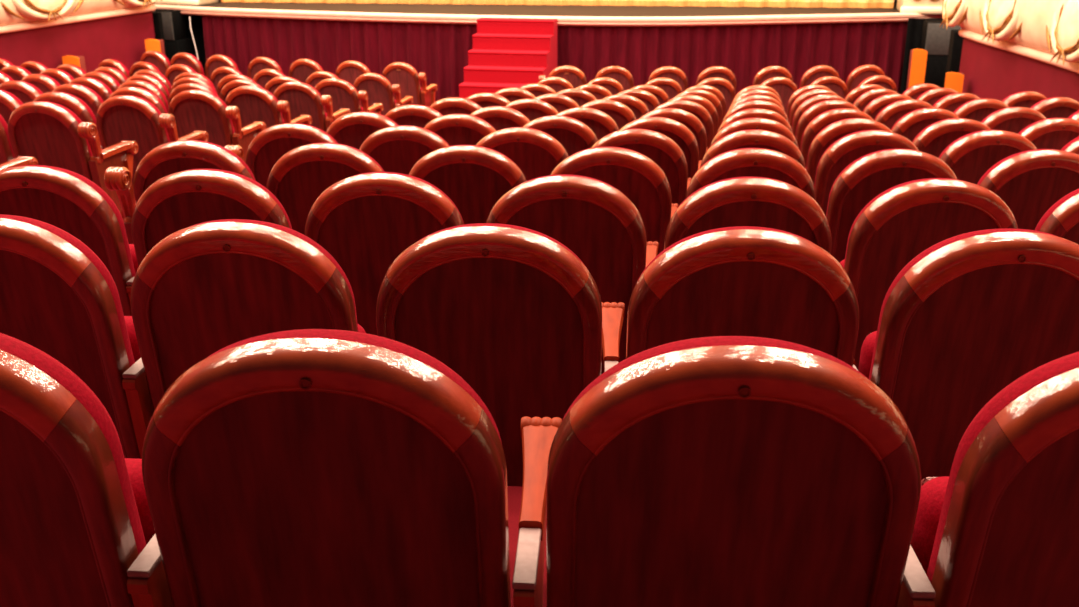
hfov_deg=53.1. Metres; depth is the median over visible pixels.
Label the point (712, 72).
seat
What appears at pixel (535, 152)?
seat
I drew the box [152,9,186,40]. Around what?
speaker
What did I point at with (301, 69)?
seat
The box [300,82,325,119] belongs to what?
backrest cushion
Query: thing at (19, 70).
backrest cushion
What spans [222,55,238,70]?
backrest cushion
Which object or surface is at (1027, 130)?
backrest cushion
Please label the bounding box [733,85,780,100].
seat
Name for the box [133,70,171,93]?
seat
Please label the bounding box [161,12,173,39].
grille
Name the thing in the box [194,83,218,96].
backrest cushion
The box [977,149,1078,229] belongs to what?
seat
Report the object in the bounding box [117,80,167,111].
seat
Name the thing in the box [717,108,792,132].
seat
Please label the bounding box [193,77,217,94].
backrest cushion
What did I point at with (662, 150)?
seat
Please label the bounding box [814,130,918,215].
seat
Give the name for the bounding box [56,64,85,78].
seat
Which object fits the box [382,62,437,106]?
seat
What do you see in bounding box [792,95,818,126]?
backrest cushion
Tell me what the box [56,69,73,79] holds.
backrest cushion
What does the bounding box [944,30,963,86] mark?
pillar
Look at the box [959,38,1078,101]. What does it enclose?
wall
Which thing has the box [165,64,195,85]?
seat
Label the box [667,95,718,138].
seat
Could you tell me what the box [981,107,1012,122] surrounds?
backrest cushion
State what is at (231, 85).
seat
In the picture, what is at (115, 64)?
backrest cushion
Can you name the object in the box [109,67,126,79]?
backrest cushion
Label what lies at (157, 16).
pillar
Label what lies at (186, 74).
seat
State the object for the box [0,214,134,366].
backrest cushion
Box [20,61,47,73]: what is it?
seat
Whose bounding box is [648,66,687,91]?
seat
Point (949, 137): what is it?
backrest cushion
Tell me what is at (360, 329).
seat cushion
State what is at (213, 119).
backrest cushion
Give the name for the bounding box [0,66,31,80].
seat
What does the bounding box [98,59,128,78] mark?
seat
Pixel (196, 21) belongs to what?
curtain
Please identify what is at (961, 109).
backrest cushion
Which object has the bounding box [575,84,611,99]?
seat
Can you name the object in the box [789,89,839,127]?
seat
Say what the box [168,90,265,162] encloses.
seat
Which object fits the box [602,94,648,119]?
seat
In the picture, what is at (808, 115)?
backrest cushion
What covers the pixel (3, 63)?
seat
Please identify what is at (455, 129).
seat
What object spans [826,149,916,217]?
backrest cushion
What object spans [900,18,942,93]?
curtain
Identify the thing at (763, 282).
seat
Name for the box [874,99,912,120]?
backrest cushion
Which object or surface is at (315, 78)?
seat
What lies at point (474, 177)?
seat
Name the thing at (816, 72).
seat
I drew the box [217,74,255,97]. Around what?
seat
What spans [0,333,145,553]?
backrest cushion
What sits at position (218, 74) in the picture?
seat
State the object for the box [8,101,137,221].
seat
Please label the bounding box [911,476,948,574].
seat cushion
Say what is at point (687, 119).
seat
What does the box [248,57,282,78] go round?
seat
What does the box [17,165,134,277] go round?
backrest cushion
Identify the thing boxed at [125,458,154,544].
seat cushion
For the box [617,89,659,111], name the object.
seat
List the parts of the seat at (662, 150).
frame, panel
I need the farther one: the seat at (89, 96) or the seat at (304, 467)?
the seat at (89, 96)
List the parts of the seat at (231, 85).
panel, frame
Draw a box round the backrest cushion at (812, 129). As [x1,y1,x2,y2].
[800,108,847,151]
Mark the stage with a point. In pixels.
(574, 15)
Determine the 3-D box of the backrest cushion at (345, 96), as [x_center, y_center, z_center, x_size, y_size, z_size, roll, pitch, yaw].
[-1.994,-1.942,10.736,0.474,0.594,0.167,5,20,13]
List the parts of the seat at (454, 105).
panel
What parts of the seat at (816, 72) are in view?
panel, frame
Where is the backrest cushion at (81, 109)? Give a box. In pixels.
[59,92,101,145]
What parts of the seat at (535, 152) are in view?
frame, panel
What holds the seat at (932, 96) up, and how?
on the floor
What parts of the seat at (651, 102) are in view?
panel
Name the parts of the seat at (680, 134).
frame, panel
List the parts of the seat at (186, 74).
frame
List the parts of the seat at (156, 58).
frame, panel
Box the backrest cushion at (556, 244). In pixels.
[417,223,585,266]
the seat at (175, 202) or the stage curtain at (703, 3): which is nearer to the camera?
the seat at (175, 202)
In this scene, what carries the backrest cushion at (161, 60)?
on the seat at (156, 58)
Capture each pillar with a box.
[152,12,165,55]
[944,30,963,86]
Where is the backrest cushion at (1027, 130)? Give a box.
[1018,118,1054,134]
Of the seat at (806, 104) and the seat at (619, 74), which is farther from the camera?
the seat at (619, 74)
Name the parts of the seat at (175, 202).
panel, frame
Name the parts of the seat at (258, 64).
panel, frame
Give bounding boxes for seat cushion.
[124,316,140,361]
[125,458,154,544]
[129,244,138,273]
[358,324,365,332]
[858,331,876,378]
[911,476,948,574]
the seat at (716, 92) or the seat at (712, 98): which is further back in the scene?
the seat at (716, 92)
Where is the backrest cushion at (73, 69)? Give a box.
[69,64,85,74]
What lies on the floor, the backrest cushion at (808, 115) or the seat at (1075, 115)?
the seat at (1075, 115)
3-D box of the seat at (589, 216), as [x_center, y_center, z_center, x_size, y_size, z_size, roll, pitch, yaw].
[0.115,-0.004,3.505,0.532,0.938,0.548,2,20,5]
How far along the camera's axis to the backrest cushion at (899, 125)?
6.63 m
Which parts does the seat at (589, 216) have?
frame, panel, armrest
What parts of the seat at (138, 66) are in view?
panel, frame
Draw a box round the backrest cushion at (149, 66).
[146,62,161,73]
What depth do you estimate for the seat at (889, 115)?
7.53 m
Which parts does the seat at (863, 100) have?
panel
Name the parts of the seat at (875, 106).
panel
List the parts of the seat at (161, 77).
frame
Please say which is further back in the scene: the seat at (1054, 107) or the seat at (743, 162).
the seat at (1054, 107)
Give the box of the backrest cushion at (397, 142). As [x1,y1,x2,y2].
[392,125,448,145]
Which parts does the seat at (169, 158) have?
panel, panel, frame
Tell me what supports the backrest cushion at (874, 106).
on the seat at (875, 106)
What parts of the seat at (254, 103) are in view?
frame, panel, armrest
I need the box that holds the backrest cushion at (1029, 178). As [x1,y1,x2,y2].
[977,149,1055,185]
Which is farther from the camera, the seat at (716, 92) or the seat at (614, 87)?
the seat at (614, 87)
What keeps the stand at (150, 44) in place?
on the floor
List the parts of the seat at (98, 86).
frame, panel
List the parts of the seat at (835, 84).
frame, panel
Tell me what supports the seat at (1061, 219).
on the floor
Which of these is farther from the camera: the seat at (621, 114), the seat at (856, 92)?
the seat at (856, 92)
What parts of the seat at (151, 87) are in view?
frame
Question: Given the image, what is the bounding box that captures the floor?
[435,101,546,606]
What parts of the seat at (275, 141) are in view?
panel, frame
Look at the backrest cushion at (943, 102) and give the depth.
8.44 m
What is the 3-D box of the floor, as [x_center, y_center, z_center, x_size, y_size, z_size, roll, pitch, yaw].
[-1.171,-1.294,8.685,15.500,1.535,21.100,4,20,11]
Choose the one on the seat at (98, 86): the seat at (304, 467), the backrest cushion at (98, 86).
the backrest cushion at (98, 86)
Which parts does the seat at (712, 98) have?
frame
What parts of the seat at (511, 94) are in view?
panel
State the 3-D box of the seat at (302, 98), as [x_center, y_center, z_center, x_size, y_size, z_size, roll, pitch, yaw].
[-2.098,-1.600,9.995,0.603,0.938,0.481,5,20,14]
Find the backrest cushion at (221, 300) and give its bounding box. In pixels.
[190,219,357,331]
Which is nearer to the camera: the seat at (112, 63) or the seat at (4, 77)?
the seat at (4, 77)
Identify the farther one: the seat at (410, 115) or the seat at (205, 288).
the seat at (410, 115)
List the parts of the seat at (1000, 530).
panel, frame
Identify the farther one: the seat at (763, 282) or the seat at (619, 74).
the seat at (619, 74)
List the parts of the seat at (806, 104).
frame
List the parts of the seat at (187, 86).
frame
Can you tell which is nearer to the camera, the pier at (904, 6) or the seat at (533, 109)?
the seat at (533, 109)
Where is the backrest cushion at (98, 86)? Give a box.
[86,77,112,94]
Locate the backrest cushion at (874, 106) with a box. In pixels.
[863,94,888,111]
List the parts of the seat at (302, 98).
frame, panel, panel, armrest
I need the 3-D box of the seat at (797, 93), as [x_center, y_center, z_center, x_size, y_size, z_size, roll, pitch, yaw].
[2.605,-1.688,10.521,0.515,0.938,0.548,0,20,0]
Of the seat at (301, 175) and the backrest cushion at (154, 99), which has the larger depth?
the backrest cushion at (154, 99)
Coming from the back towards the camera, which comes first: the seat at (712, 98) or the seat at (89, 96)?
the seat at (712, 98)
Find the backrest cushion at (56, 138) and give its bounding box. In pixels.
[38,101,92,156]
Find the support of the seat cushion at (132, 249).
on the seat at (67, 200)
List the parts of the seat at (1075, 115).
frame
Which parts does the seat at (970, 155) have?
panel, frame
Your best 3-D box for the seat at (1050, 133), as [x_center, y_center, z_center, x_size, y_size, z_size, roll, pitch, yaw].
[2.790,-0.618,6.104,0.525,0.938,0.548,0,20,0]
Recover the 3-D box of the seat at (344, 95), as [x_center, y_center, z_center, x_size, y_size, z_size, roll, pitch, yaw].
[-1.920,-1.811,10.869,0.603,0.938,0.481,5,20,13]
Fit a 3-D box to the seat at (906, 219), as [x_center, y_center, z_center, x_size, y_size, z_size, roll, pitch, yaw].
[1.191,0.011,3.463,0.532,0.938,0.548,1,20,4]
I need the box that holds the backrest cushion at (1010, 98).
[1002,91,1028,101]
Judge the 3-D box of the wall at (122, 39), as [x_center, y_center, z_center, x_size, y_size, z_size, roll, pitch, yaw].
[-7.391,-1.010,8.354,0.213,1.280,16.650,4,20,11]
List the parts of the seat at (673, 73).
frame, panel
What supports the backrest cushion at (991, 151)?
on the seat at (970, 155)
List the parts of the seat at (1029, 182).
frame, panel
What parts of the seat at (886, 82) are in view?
panel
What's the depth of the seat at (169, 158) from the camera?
4.16 m
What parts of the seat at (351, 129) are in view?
panel, frame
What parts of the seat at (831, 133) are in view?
panel, frame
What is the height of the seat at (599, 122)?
0.938 m
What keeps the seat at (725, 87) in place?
on the floor
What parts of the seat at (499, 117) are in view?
panel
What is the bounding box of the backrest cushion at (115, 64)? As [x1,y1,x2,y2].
[111,59,128,77]
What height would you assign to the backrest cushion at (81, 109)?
0.594 m
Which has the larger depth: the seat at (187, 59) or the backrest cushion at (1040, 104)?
the seat at (187, 59)
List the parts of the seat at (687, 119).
frame, panel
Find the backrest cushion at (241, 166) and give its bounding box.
[181,140,255,180]
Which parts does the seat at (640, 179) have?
frame, panel, armrest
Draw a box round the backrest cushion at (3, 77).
[0,72,13,80]
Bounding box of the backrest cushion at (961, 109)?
[953,98,986,113]
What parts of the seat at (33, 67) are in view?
panel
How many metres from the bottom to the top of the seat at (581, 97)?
0.938 m
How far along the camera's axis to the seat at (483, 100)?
8.44 m
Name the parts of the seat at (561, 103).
panel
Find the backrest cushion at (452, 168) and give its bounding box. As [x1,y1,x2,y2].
[444,145,521,171]
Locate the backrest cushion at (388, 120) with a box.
[354,112,398,125]
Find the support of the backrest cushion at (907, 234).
on the seat at (906, 219)
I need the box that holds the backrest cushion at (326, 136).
[285,123,337,142]
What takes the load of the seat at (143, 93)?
on the floor
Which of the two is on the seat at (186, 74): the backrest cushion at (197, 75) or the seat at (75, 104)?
the backrest cushion at (197, 75)
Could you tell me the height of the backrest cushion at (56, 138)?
0.594 m
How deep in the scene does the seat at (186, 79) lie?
9.96 m
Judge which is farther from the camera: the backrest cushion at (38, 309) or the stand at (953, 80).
the stand at (953, 80)
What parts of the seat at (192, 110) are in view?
frame, panel, panel, armrest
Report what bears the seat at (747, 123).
on the floor
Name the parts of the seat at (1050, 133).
panel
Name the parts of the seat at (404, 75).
frame, panel, panel, armrest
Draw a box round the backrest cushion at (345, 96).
[333,78,361,111]
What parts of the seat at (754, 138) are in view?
frame, panel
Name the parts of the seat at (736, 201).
panel, frame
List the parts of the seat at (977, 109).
panel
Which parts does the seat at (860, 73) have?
panel, frame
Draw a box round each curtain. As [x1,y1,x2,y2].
[185,14,205,75]
[221,0,893,7]
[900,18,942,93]
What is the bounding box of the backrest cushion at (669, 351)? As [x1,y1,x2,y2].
[562,336,868,420]
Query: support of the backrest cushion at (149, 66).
on the seat at (138, 66)
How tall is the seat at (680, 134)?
0.938 m
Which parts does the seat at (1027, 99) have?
panel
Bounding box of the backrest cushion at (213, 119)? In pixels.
[200,90,233,133]
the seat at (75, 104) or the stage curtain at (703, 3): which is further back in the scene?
the stage curtain at (703, 3)
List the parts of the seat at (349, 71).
panel, frame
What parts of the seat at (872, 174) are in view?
panel, frame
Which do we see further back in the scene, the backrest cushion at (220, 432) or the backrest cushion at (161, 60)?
the backrest cushion at (161, 60)
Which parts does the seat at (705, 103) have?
frame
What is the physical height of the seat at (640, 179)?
0.938 m
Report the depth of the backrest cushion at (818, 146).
5.76 m
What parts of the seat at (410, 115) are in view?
panel, frame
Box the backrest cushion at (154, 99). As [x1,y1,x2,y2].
[135,87,167,113]
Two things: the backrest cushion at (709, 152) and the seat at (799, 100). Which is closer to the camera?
the backrest cushion at (709, 152)
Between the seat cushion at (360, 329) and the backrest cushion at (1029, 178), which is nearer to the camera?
the seat cushion at (360, 329)
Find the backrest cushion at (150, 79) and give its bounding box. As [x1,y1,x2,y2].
[147,75,169,98]
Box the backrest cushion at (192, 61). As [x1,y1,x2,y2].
[187,53,204,75]
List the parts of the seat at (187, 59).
frame, panel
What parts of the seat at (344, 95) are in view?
frame, panel, armrest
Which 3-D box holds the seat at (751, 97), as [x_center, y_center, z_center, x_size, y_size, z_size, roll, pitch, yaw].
[1.714,-1.246,8.720,0.519,0.938,0.548,1,20,1]
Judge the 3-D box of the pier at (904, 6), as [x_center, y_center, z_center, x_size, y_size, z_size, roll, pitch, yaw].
[5.624,-6.203,14.942,0.850,4.200,0.840,4,20,11]
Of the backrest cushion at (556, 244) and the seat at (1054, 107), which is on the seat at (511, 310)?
the backrest cushion at (556, 244)
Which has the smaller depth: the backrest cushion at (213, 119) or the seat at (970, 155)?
the seat at (970, 155)
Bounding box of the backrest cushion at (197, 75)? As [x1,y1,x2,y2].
[193,72,215,89]
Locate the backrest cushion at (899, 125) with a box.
[891,108,925,130]
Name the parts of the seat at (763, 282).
panel, frame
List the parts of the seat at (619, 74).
frame, panel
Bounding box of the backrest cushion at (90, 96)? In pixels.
[75,84,103,103]
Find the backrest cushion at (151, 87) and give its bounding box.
[138,80,167,111]
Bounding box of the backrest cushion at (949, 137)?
[912,118,964,142]
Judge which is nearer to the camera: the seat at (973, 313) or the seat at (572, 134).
the seat at (973, 313)
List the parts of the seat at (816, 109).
frame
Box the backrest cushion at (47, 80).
[39,74,60,85]
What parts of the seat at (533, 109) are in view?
panel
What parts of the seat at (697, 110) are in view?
frame, panel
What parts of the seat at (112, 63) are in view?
frame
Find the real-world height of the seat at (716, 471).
0.938 m
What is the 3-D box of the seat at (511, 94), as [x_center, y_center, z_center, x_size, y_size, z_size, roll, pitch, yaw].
[-0.224,-1.495,9.704,0.634,0.935,0.544,2,20,6]
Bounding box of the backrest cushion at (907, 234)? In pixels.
[843,178,966,267]
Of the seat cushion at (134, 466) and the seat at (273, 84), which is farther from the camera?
the seat at (273, 84)
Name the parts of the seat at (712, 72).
frame, panel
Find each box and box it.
[0,0,161,33]
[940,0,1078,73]
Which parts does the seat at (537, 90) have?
panel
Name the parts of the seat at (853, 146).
panel, frame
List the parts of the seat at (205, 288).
frame, panel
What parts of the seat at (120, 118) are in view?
frame, panel, armrest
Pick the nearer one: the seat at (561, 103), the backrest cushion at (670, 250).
the backrest cushion at (670, 250)
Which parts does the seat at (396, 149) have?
panel, frame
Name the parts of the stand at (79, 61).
panel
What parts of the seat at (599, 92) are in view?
panel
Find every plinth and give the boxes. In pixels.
[165,38,191,62]
[924,55,947,87]
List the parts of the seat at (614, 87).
panel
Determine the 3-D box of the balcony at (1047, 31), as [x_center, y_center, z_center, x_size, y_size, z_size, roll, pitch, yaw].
[4.093,-1.056,5.383,0.799,0.905,15.748,2,20,7]
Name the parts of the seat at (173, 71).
panel, frame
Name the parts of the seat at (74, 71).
panel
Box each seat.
[0,59,13,69]
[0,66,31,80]
[0,72,13,84]
[0,81,42,103]
[0,89,22,124]
[0,114,14,163]
[0,156,37,169]
[0,165,138,315]
[0,214,153,458]
[0,333,172,606]
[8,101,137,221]
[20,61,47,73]
[21,74,60,93]
[33,92,101,148]
[40,69,73,84]
[52,84,103,116]
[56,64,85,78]
[69,77,112,100]
[82,72,119,91]
[94,67,126,84]
[96,95,208,183]
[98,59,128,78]
[104,140,255,243]
[109,87,167,113]
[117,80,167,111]
[125,75,169,100]
[129,62,161,77]
[130,219,365,410]
[131,169,291,265]
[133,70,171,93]
[140,51,169,75]
[142,329,561,606]
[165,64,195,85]
[168,83,218,107]
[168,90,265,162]
[170,53,204,75]
[170,77,217,94]
[173,72,215,89]
[205,55,238,79]
[210,67,242,91]
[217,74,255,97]
[220,80,262,101]
[225,86,311,127]
[225,123,337,187]
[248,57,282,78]
[253,69,285,87]
[264,77,299,93]
[266,143,384,234]
[273,82,350,131]
[289,59,323,82]
[305,172,463,335]
[306,71,339,87]
[315,78,382,113]
[326,112,398,148]
[335,61,370,84]
[353,73,412,115]
[359,125,448,174]
[376,223,624,486]
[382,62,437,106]
[385,104,442,127]
[408,145,525,224]
[424,114,495,145]
[430,97,481,115]
[467,93,510,107]
[470,106,529,130]
[477,127,568,180]
[486,174,657,373]
[495,88,535,101]
[505,99,558,121]
[521,84,555,96]
[523,115,597,155]
[534,94,578,112]
[538,77,573,92]
[539,66,586,88]
[546,336,935,606]
[550,147,677,254]
[556,89,596,106]
[557,107,618,140]
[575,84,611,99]
[581,100,635,129]
[587,77,623,94]
[592,129,691,206]
[595,66,633,90]
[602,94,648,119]
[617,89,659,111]
[620,117,701,178]
[626,226,858,369]
[632,85,669,104]
[641,108,707,160]
[645,78,682,98]
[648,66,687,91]
[654,100,713,148]
[664,177,831,253]
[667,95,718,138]
[676,90,722,128]
[685,85,725,121]
[686,148,815,200]
[696,66,736,92]
[698,78,735,113]
[700,129,805,168]
[710,118,798,147]
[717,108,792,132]
[722,100,788,122]
[727,95,785,112]
[730,90,783,107]
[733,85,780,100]
[752,66,792,85]
[761,77,797,111]
[786,85,832,119]
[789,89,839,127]
[792,95,846,136]
[795,100,859,149]
[799,66,839,87]
[800,108,872,166]
[806,118,891,184]
[810,76,847,98]
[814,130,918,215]
[826,149,956,262]
[840,178,1017,369]
[845,84,884,103]
[846,65,884,92]
[853,89,897,111]
[858,75,896,91]
[858,228,1078,479]
[863,94,913,119]
[874,99,933,129]
[891,108,958,141]
[902,84,939,99]
[911,352,1078,606]
[912,118,990,157]
[916,88,957,105]
[933,93,980,112]
[939,130,1036,183]
[953,98,1008,121]
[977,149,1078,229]
[981,107,1045,133]
[1002,91,1046,107]
[1018,118,1078,149]
[1030,97,1078,118]
[1035,189,1078,244]
[1061,136,1078,154]
[1068,110,1078,120]
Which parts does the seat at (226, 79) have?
frame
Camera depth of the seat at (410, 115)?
6.73 m
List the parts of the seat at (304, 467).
frame, panel, arm plate, arm post, armrest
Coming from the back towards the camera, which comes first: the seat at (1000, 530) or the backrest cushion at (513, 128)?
the backrest cushion at (513, 128)
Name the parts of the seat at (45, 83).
panel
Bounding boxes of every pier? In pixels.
[154,0,218,5]
[897,0,942,13]
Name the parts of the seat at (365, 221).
panel, frame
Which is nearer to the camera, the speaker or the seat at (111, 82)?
the seat at (111, 82)
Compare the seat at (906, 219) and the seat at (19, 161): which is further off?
the seat at (19, 161)
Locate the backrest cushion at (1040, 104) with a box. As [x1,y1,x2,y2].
[1030,97,1057,108]
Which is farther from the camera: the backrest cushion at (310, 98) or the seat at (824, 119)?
the backrest cushion at (310, 98)
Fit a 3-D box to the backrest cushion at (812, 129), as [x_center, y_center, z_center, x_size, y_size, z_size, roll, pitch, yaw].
[1.866,-0.934,6.777,0.465,0.594,0.167,0,20,-1]
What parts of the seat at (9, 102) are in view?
panel, frame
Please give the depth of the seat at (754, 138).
4.87 m
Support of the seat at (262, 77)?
on the floor
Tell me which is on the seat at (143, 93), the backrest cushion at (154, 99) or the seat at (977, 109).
the backrest cushion at (154, 99)
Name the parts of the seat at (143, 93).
frame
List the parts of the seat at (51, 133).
frame, panel, panel, armrest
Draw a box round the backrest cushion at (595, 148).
[567,147,644,157]
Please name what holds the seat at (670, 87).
on the floor
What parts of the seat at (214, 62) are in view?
panel, frame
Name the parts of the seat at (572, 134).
frame, panel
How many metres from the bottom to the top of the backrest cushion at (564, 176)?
0.594 m
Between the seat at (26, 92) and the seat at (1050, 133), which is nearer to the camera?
the seat at (1050, 133)
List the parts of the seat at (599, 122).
frame, panel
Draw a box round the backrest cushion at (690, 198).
[674,177,790,212]
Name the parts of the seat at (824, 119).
panel, frame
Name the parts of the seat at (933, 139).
panel, frame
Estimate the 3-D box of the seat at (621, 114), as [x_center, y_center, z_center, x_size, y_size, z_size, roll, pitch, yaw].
[0.494,-1.054,7.900,0.521,0.938,0.548,2,20,6]
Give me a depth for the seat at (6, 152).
6.44 m
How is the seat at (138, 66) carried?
on the floor
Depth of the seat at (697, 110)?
7.51 m
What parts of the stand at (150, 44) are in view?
panel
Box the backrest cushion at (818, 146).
[806,118,863,169]
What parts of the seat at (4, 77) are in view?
frame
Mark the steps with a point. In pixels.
(505, 53)
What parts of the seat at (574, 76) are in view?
frame, panel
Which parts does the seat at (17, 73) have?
panel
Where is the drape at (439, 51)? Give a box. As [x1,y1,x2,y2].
[202,15,907,100]
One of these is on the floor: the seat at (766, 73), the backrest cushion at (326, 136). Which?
the seat at (766, 73)
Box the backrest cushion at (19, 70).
[16,66,31,74]
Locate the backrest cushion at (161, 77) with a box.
[151,70,171,89]
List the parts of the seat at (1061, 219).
frame, panel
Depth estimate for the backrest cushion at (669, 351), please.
1.38 m
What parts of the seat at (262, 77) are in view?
panel, frame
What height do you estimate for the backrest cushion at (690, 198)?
0.594 m
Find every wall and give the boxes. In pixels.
[0,11,154,72]
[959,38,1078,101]
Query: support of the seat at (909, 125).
on the floor
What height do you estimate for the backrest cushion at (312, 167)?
0.594 m
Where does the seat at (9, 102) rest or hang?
on the floor
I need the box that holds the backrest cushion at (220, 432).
[207,329,501,443]
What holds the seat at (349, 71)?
on the floor
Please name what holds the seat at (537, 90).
on the floor
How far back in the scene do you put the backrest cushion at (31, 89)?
8.38 m
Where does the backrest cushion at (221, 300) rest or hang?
on the seat at (205, 288)
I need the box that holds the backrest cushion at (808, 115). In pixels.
[795,100,829,137]
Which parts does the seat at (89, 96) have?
frame, panel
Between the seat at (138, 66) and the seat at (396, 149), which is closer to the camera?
the seat at (396, 149)
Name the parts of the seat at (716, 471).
panel, frame, arm post, arm plate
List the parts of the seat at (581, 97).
panel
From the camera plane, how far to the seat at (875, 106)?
8.39 m
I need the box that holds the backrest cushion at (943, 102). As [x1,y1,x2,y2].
[933,93,956,106]
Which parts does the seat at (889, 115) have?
panel, frame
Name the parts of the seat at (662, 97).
panel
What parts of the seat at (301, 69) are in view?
panel, frame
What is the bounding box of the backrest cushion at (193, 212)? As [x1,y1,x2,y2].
[181,169,291,228]
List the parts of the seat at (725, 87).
frame, panel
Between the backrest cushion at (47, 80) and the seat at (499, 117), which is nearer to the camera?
the seat at (499, 117)
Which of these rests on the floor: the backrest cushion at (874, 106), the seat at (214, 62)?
the seat at (214, 62)
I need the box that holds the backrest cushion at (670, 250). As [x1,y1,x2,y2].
[638,226,812,279]
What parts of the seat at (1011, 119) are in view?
panel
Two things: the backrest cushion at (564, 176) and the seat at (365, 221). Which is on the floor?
the seat at (365, 221)
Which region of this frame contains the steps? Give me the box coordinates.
[459,18,557,98]
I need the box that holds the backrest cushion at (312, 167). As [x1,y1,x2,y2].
[308,143,384,171]
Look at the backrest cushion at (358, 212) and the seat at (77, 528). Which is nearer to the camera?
the seat at (77, 528)
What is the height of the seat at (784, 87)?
0.938 m
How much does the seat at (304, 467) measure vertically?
0.938 m
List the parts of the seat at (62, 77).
panel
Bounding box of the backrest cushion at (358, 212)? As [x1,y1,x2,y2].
[348,172,463,222]
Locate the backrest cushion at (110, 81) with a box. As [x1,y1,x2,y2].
[100,72,119,87]
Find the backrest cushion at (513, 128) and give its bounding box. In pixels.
[501,127,554,138]
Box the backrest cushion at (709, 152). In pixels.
[704,129,774,155]
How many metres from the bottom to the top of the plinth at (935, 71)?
0.735 m
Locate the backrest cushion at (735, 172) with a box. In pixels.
[693,148,777,176]
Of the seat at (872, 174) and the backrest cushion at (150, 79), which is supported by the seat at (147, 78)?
the backrest cushion at (150, 79)
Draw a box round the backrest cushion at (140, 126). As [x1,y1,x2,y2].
[125,95,169,142]
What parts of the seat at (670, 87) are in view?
frame, panel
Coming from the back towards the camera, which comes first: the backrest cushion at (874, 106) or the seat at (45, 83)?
the seat at (45, 83)
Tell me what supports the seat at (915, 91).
on the floor
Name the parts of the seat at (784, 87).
frame, panel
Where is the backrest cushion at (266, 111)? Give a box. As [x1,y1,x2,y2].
[255,86,283,123]
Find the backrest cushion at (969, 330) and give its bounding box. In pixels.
[869,228,1057,380]
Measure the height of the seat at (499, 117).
0.938 m
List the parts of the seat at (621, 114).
frame, panel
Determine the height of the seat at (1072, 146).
0.938 m
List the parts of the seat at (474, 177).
frame, panel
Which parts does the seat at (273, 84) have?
panel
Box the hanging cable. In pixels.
[189,17,198,59]
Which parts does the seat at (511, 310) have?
frame, panel, arm plate, armrest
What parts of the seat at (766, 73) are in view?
panel, frame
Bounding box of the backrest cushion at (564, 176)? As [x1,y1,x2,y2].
[514,174,622,193]
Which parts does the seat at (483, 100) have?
panel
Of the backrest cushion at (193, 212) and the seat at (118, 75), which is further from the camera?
the seat at (118, 75)
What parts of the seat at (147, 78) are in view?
frame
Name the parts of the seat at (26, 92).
panel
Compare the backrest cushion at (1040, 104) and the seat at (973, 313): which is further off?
the backrest cushion at (1040, 104)
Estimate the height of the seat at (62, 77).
0.938 m
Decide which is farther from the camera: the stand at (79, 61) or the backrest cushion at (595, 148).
the stand at (79, 61)
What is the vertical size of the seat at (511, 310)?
0.938 m
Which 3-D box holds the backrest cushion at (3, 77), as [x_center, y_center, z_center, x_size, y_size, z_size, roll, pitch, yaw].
[-4.885,-1.831,9.867,0.474,0.594,0.167,9,21,24]
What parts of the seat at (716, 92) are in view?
frame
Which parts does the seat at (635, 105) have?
frame, panel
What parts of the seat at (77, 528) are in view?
frame, panel, arm plate, arm post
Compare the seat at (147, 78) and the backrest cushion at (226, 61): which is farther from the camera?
the backrest cushion at (226, 61)
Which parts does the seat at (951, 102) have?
panel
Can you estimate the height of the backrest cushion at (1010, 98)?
0.594 m
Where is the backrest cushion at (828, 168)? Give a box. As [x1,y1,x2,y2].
[814,130,888,187]
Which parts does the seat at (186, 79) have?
frame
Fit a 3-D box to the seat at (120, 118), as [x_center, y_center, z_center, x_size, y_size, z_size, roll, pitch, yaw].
[-2.630,-0.979,7.405,0.603,0.938,0.481,5,20,14]
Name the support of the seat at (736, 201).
on the floor
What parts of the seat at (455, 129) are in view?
panel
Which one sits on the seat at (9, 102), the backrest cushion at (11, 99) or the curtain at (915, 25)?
the backrest cushion at (11, 99)
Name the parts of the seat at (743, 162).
frame, panel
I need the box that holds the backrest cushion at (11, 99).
[0,89,22,105]
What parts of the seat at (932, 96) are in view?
panel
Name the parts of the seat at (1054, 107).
panel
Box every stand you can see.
[62,56,85,71]
[145,39,164,54]
[906,49,927,89]
[944,72,963,92]
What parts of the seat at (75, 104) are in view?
frame, panel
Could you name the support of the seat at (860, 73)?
on the floor
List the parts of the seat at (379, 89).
frame, panel, armrest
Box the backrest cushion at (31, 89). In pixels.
[20,81,42,94]
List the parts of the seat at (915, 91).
panel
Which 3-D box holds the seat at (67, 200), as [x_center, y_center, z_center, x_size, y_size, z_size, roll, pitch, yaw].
[-1.539,-0.044,3.623,0.652,0.935,0.544,2,20,6]
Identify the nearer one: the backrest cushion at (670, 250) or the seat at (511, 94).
the backrest cushion at (670, 250)
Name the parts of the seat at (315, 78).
panel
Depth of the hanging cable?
16.09 m
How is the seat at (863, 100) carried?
on the floor
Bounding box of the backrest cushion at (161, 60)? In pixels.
[156,51,169,66]
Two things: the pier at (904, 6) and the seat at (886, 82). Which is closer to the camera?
the seat at (886, 82)
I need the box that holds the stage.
[154,0,942,25]
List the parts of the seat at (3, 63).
frame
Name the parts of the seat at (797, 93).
frame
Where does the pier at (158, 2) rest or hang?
on the stage
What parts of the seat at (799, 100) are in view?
frame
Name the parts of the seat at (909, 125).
panel, frame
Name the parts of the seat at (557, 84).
panel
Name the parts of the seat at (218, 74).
panel, frame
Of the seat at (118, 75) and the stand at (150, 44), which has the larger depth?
the stand at (150, 44)
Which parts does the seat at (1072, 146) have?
frame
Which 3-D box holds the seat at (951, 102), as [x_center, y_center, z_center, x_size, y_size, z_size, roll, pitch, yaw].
[3.310,-1.282,8.822,0.519,0.938,0.548,-1,20,-4]
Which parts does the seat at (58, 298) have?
frame, panel, arm plate, arm post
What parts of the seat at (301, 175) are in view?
panel, frame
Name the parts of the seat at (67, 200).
frame, panel, arm post, arm plate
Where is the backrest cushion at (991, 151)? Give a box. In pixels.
[939,130,1002,158]
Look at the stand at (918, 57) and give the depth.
14.07 m

